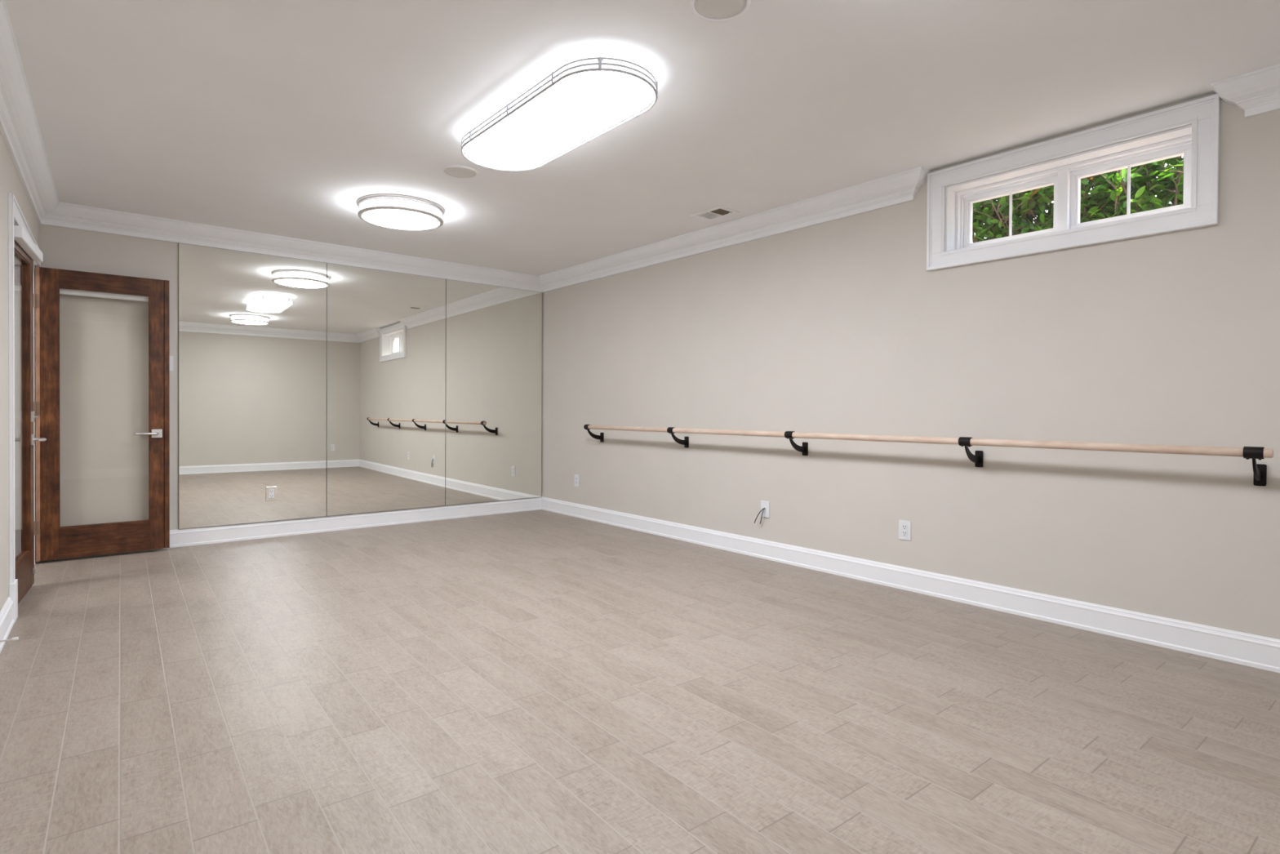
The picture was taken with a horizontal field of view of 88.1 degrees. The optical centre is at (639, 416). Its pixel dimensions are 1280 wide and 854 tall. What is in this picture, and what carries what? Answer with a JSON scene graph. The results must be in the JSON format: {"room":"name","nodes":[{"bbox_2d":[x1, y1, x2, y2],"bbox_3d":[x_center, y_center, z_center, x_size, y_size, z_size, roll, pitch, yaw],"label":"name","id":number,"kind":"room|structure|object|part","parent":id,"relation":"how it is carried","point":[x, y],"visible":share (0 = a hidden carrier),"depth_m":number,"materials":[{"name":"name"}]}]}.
{"room":"exercise studio","nodes":[
{"label":"exercise studio","id":0,"kind":"room"},
{"bbox_2d":[0,132,39,611],"bbox_3d":[-1.948,-0.196,1.722,0.110,2.415,6.900,0,1,-38],"label":"wall","id":1,"kind":"structure","parent":0,"point":[10,181],"depth_m":3.08,"materials":[{"name":"beige paint"}]},
{"bbox_2d":[0,596,13,653],"bbox_3d":[-1.427,0.955,1.172,0.020,0.130,5.114,0,1,-38],"label":"baseboard","id":2,"kind":"structure","parent":1,"relation":"attached to","point":[6,621],"depth_m":3.00,"materials":[{"name":"white paint"}]},
{"bbox_2d":[0,636,18,641],"bbox_3d":[-2.636,0.930,2.756,0.067,0.022,0.022,0,1,-38],"label":"door stop","id":3,"kind":"object","parent":1,"relation":"attached to","point":[15,638],"visible":1,"depth_m":2.76,"materials":[{"name":"silver metal"}]},
{"bbox_2d":[8,192,40,622],"bbox_3d":[-3.562,-0.051,3.755,0.153,2.068,1.608,0,1,-38],"label":"door frame","id":4,"kind":"structure","parent":1,"relation":"attached to","point":[15,216],"depth_m":3.28,"materials":[{"name":"white paint"}]},
{"bbox_2d":[0,0,58,223],"bbox_3d":[-1.894,-1.332,1.829,0.110,0.143,6.775,0,1,-38],"label":"crown molding","id":5,"kind":"structure","parent":1,"relation":"attached to","point":[20,130],"depth_m":3.08,"materials":[{"name":"white paint"}]},
{"bbox_2d":[13,223,46,604],"bbox_3d":[-3.321,-0.006,3.531,0.171,1.947,0.700,0,1,-36],"label":"door","id":6,"kind":"structure","parent":1,"relation":"in","point":[26,251],"depth_m":3.72,"materials":[{"name":"brown wood"}]},
{"bbox_3d":[-3.503,0.128,3.742,0.008,0.060,0.062,0,1,-36],"label":"handle","id":7,"kind":"part","parent":6,"relation":"part of","materials":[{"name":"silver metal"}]},
{"bbox_3d":[-3.309,-0.919,3.513,0.040,0.120,0.494,0,1,-36],"label":"rail","id":8,"kind":"part","parent":6,"relation":"part of","materials":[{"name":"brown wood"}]},
{"bbox_3d":[-3.320,0.864,3.530,0.040,0.207,0.494,0,1,-36],"label":"rail","id":9,"kind":"part","parent":6,"relation":"part of","materials":[{"name":"brown wood"}]},
{"bbox_3d":[-3.315,-0.049,3.521,0.006,1.620,0.494,0,1,-36],"label":"pane","id":10,"kind":"part","parent":6,"relation":"part of","materials":[{"name":"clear glass"}]},
{"bbox_3d":[-3.463,0.128,3.771,0.008,0.060,0.062,0,1,-36],"label":"handle","id":11,"kind":"part","parent":6,"relation":"part of","materials":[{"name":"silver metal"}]},
{"bbox_3d":[-3.405,0.129,3.739,0.065,0.019,0.140,0,1,-36],"label":"lever","id":12,"kind":"part","parent":6,"relation":"part of","materials":[{"name":"silver metal"}]},
{"bbox_2d":[38,223,542,529],"bbox_3d":[-2.560,-0.238,5.758,4.370,2.415,0.121,0,1,-39],"label":"wall","id":13,"kind":"structure","parent":0,"point":[104,342],"depth_m":4.69,"materials":[{"name":"beige paint"}]},
{"bbox_2d":[33,266,169,561],"bbox_3d":[-3.726,-0.019,4.606,0.729,1.947,0.171,0,1,-39],"label":"door","id":14,"kind":"structure","parent":13,"relation":"in","point":[53,541],"depth_m":4.55,"materials":[{"name":"brown wood"}]},
{"bbox_3d":[-3.717,-0.932,4.599,0.494,0.120,0.040,0,1,-39],"label":"rail","id":15,"kind":"part","parent":14,"relation":"part of","materials":[{"name":"brown wood"}]},
{"bbox_3d":[-3.728,0.851,4.616,0.494,0.207,0.040,0,1,-39],"label":"rail","id":16,"kind":"part","parent":14,"relation":"part of","materials":[{"name":"brown wood"}]},
{"bbox_3d":[-3.515,0.119,4.712,0.140,0.019,0.065,0,1,-39],"label":"lever","id":17,"kind":"part","parent":14,"relation":"part of","materials":[{"name":"silver metal"}]},
{"bbox_3d":[-3.486,0.119,4.772,0.062,0.060,0.008,0,1,-39],"label":"handle","id":18,"kind":"part","parent":14,"relation":"part of","materials":[{"name":"silver metal"}]},
{"bbox_2d":[169,355,173,371],"bbox_3d":[-3.504,-0.398,4.899,0.075,0.114,0.009,0,1,-39],"label":"light switch","id":19,"kind":"object","parent":13,"relation":"attached to","point":[171,357],"visible":0.35,"depth_m":4.91,"materials":[{"name":"white plastic"}]},
{"bbox_2d":[178,242,326,528],"bbox_3d":[-3.048,-0.230,5.263,1.027,2.140,0.010,0,1,-39],"label":"mirror panel","id":20,"kind":"object","parent":13,"relation":"attached to","point":[252,326],"visible":1,"depth_m":5.23,"materials":[{"name":"silver mirror"}]},
{"bbox_2d":[266,486,276,501],"bbox_3d":[-2.967,0.618,5.323,0.075,0.114,0.009,0,1,-39],"label":"wall outlet","id":21,"kind":"object","parent":20,"relation":"attached to","point":[271,491],"visible":1,"depth_m":5.32,"materials":[{"name":"white plastic"}]},
{"bbox_2d":[269,489,273,497],"bbox_3d":[-2.965,0.618,5.321,0.033,0.067,0.003,0,1,-39],"label":"receptacle","id":22,"kind":"object","parent":21,"relation":"attached to","point":[271,491],"depth_m":5.32,"materials":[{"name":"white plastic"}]},
{"bbox_2d":[40,201,542,292],"bbox_3d":[-2.498,-1.372,5.645,3.914,0.143,0.110,0,1,-39],"label":"crown molding","id":23,"kind":"structure","parent":13,"relation":"attached to","point":[70,215],"depth_m":5.26,"materials":[{"name":"white paint"}]},
{"bbox_2d":[45,497,541,560],"bbox_3d":[-2.540,0.906,5.701,3.914,0.130,0.020,0,1,-39],"label":"baseboard","id":24,"kind":"structure","parent":13,"relation":"attached to","point":[234,532],"depth_m":5.66,"materials":[{"name":"white paint"}]},
{"bbox_2d":[326,262,445,515],"bbox_3d":[-2.243,-0.231,5.918,1.045,2.140,0.011,0,1,-40],"label":"mirror panel","id":25,"kind":"object","parent":13,"relation":"attached to","point":[386,330],"visible":1,"depth_m":5.88,"materials":[{"name":"silver mirror"}]},
{"bbox_2d":[444,279,542,505],"bbox_3d":[-1.433,-0.233,6.586,1.049,2.140,0.009,0,1,-40],"label":"mirror panel","id":26,"kind":"object","parent":13,"relation":"attached to","point":[494,333],"visible":1,"depth_m":6.56,"materials":[{"name":"silver mirror"}]},
{"bbox_2d":[0,509,1279,853],"bbox_3d":[-1.487,1.052,3.114,6.151,0.100,8.550,0,1,-40],"label":"floor","id":27,"kind":"structure","parent":0,"point":[539,681],"depth_m":2.27,"materials":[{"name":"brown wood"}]},
{"bbox_2d":[4,0,1279,275],"bbox_3d":[-0.398,-1.466,3.044,4.571,0.120,7.092,0,1,-40],"label":"ceiling","id":28,"kind":"structure","parent":0,"point":[268,117],"depth_m":2.88,"materials":[{"name":"paint"}]},
{"bbox_2d":[356,194,444,231],"bbox_3d":[-1.624,-1.375,4.502,0.556,0.105,0.556,0,1,-40],"label":"ceiling light","id":29,"kind":"object","parent":28,"relation":"attached to","point":[393,211],"visible":1,"depth_m":4.36,"materials":[{"name":"silver metal"}]},
{"bbox_2d":[361,199,439,217],"bbox_3d":[-1.624,-1.381,4.502,0.502,0.062,0.502,0,1,-40],"label":"diffuser","id":30,"kind":"object","parent":29,"relation":"attached to","point":[370,207],"depth_m":4.30,"materials":[{"name":"white glass"}]},
{"bbox_2d":[362,208,439,230],"bbox_3d":[-1.624,-1.336,4.502,0.502,0.027,0.502,0,1,-40],"label":"diffuser","id":31,"kind":"object","parent":29,"relation":"attached to","point":[393,219],"depth_m":4.44,"materials":[{"name":"white glass"}]},
{"bbox_2d":[442,165,478,178],"bbox_3d":[-1.039,-1.414,3.824,0.202,0.007,0.202,0,1,-40],"label":"ceiling speaker","id":32,"kind":"object","parent":28,"relation":"attached to","point":[455,171],"visible":1,"depth_m":3.81,"materials":[{"name":"paint"}]},
{"bbox_2d":[461,48,657,171],"bbox_3d":[-0.412,-1.357,3.023,0.438,0.098,1.258,0,1,-40],"label":"ceiling light","id":33,"kind":"object","parent":28,"relation":"attached to","point":[588,92],"visible":1,"depth_m":2.84,"materials":[{"name":"white plastic"}]},
{"bbox_3d":[-0.802,-1.343,3.165,0.026,0.049,0.010,0,1,-40],"label":"post","id":34,"kind":"part","parent":33,"relation":"part of","materials":[{"name":"silver metal"}]},
{"bbox_3d":[-0.569,-1.339,2.890,0.026,0.049,0.010,0,1,-40],"label":"post","id":35,"kind":"part","parent":33,"relation":"part of","materials":[{"name":"silver metal"}]},
{"bbox_3d":[-0.336,-1.334,2.615,0.026,0.049,0.010,0,1,-40],"label":"post","id":36,"kind":"part","parent":33,"relation":"part of","materials":[{"name":"silver metal"}]},
{"bbox_3d":[-0.154,-1.332,2.507,0.019,0.049,0.030,0,1,-40],"label":"post","id":37,"kind":"part","parent":33,"relation":"part of","materials":[{"name":"silver metal"}]},
{"bbox_3d":[0.055,-1.333,2.683,0.019,0.049,0.030,0,1,-40],"label":"post","id":38,"kind":"part","parent":33,"relation":"part of","materials":[{"name":"silver metal"}]},
{"bbox_2d":[690,205,739,221],"bbox_3d":[0.520,-1.411,4.600,0.196,0.009,0.284,0,1,-40],"label":"ceiling vent","id":39,"kind":"object","parent":28,"relation":"in","point":[722,211],"visible":1,"depth_m":4.59,"materials":[{"name":"white metal"}]},
{"bbox_2d":[690,0,751,22],"bbox_3d":[0.271,-1.391,2.227,0.202,0.007,0.202,0,1,-40],"label":"ceiling speaker","id":40,"kind":"object","parent":28,"relation":"attached to","point":[714,11],"visible":1,"depth_m":2.25,"materials":[{"name":"paint"}]},
{"bbox_2d":[542,92,1279,639],"bbox_3d":[1.226,-0.202,4.449,0.220,2.415,6.712,0,1,-40],"label":"wall","id":41,"kind":"structure","parent":0,"point":[840,326],"depth_m":3.62,"materials":[{"name":"beige paint"}]},
{"bbox_2d":[574,474,579,486],"bbox_3d":[-0.618,0.621,6.452,0.009,0.114,0.075,0,1,-40],"label":"wall outlet","id":42,"kind":"object","parent":41,"relation":"attached to","point":[576,477],"visible":1,"depth_m":6.45,"materials":[{"name":"white plastic"}]},
{"bbox_2d":[539,166,930,292],"bbox_3d":[0.276,-1.352,5.313,0.110,0.143,4.142,0,1,-40],"label":"crown molding","id":43,"kind":"structure","parent":41,"relation":"attached to","point":[902,187],"depth_m":4.64,"materials":[{"name":"white paint"}]},
{"bbox_2d":[754,500,769,525],"bbox_3d":[0.859,0.683,4.667,0.061,0.173,0.090,0,1,-40],"label":"cable plate","id":44,"kind":"object","parent":41,"relation":"attached to","point":[765,505],"visible":1,"depth_m":4.67,"materials":[{"name":"white plastic"}]},
{"bbox_3d":[0.885,0.653,4.679,0.006,0.114,0.075,0,1,-40],"label":"plate","id":45,"kind":"part","parent":44,"relation":"part of","materials":[{"name":"white plastic"}]},
{"bbox_2d":[898,520,911,540],"bbox_3d":[1.556,0.665,3.885,0.009,0.114,0.075,0,1,-40],"label":"wall outlet","id":46,"kind":"object","parent":41,"relation":"attached to","point":[904,526],"visible":1,"depth_m":3.88,"materials":[{"name":"white plastic"}]},
{"bbox_2d":[902,524,906,536],"bbox_3d":[1.554,0.665,3.883,0.003,0.067,0.033,0,1,-40],"label":"receptacle","id":47,"kind":"object","parent":46,"relation":"attached to","point":[904,526],"depth_m":3.88,"materials":[{"name":"white plastic"}]},
{"bbox_2d":[541,496,1279,672],"bbox_3d":[1.127,0.940,4.383,0.020,0.130,6.712,0,1,-40],"label":"baseboard","id":48,"kind":"structure","parent":41,"relation":"attached to","point":[1262,652],"depth_m":3.52,"materials":[{"name":"white paint"}]},
{"bbox_2d":[583,424,1273,486],"bbox_3d":[1.034,0.175,4.356,0.194,0.166,4.571,0,1,-40],"label":"ballet barre","id":49,"kind":"object","parent":41,"relation":"attached to","point":[1260,470],"visible":1,"depth_m":3.39,"materials":[{"name":"brown wood"}]},
{"bbox_3d":[-0.419,0.159,6.077,0.165,0.103,0.009,0,1,-40],"label":"arm","id":50,"kind":"part","parent":49,"relation":"part of","materials":[{"name":"black metal"}]},
{"bbox_3d":[0.305,0.172,5.222,0.165,0.103,0.009,0,1,-40],"label":"arm","id":51,"kind":"part","parent":49,"relation":"part of","materials":[{"name":"black metal"}]},
{"bbox_3d":[1.036,0.184,4.359,0.165,0.103,0.009,0,1,-40],"label":"arm","id":52,"kind":"part","parent":49,"relation":"part of","materials":[{"name":"black metal"}]},
{"bbox_3d":[1.760,0.197,3.504,0.165,0.103,0.009,0,1,-40],"label":"arm","id":53,"kind":"part","parent":49,"relation":"part of","materials":[{"name":"black metal"}]},
{"bbox_3d":[2.478,0.209,2.656,0.165,0.103,0.009,0,1,-40],"label":"arm","id":54,"kind":"part","parent":49,"relation":"part of","materials":[{"name":"black metal"}]},
{"bbox_2d":[926,93,1220,271],"bbox_3d":[2.129,-1.100,3.354,0.245,0.548,1.260,0,1,-40],"label":"window","id":55,"kind":"structure","parent":41,"relation":"in","point":[1198,142],"depth_m":3.25,"materials":[{"name":"white paint"}]},
{"bbox_3d":[2.019,-1.099,3.599,0.045,0.298,0.487,0,1,-40],"label":"sash","id":56,"kind":"part","parent":55,"relation":"part of","materials":[{"name":"white paint"}]},
{"bbox_3d":[2.182,-1.096,3.391,0.115,0.350,1.068,0,1,-40],"label":"frame","id":57,"kind":"part","parent":55,"relation":"part of","materials":[{"name":"white paint"}]},
{"bbox_3d":[2.362,-1.093,3.194,0.045,0.298,0.483,0,1,-40],"label":"sash","id":58,"kind":"part","parent":55,"relation":"part of","materials":[{"name":"white paint"}]},
{"bbox_2d":[1210,63,1279,118],"bbox_3d":[2.845,-1.308,2.279,0.110,0.143,1.330,0,1,-40],"label":"crown molding","id":59,"kind":"structure","parent":41,"relation":"attached to","point":[1256,92],"depth_m":2.69,"materials":[{"name":"white paint"}]},
{"label":"outside","id":60,"kind":"structure","parent":0,"visible":0},
{"bbox_3d":[3.965,-0.637,5.314,5.079,0.200,9.000,0,1,-40],"label":"ground","id":61,"kind":"structure","parent":60,"visible":0},
{"bbox_2d":[972,155,1183,242],"bbox_3d":[2.748,-1.515,4.087,1.018,1.633,1.974,0,1,-43],"label":"shrub","id":62,"kind":"object","parent":61,"relation":"on","point":[1107,197],"visible":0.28,"depth_m":3.94,"materials":[{"name":"green plant"}]}
]}

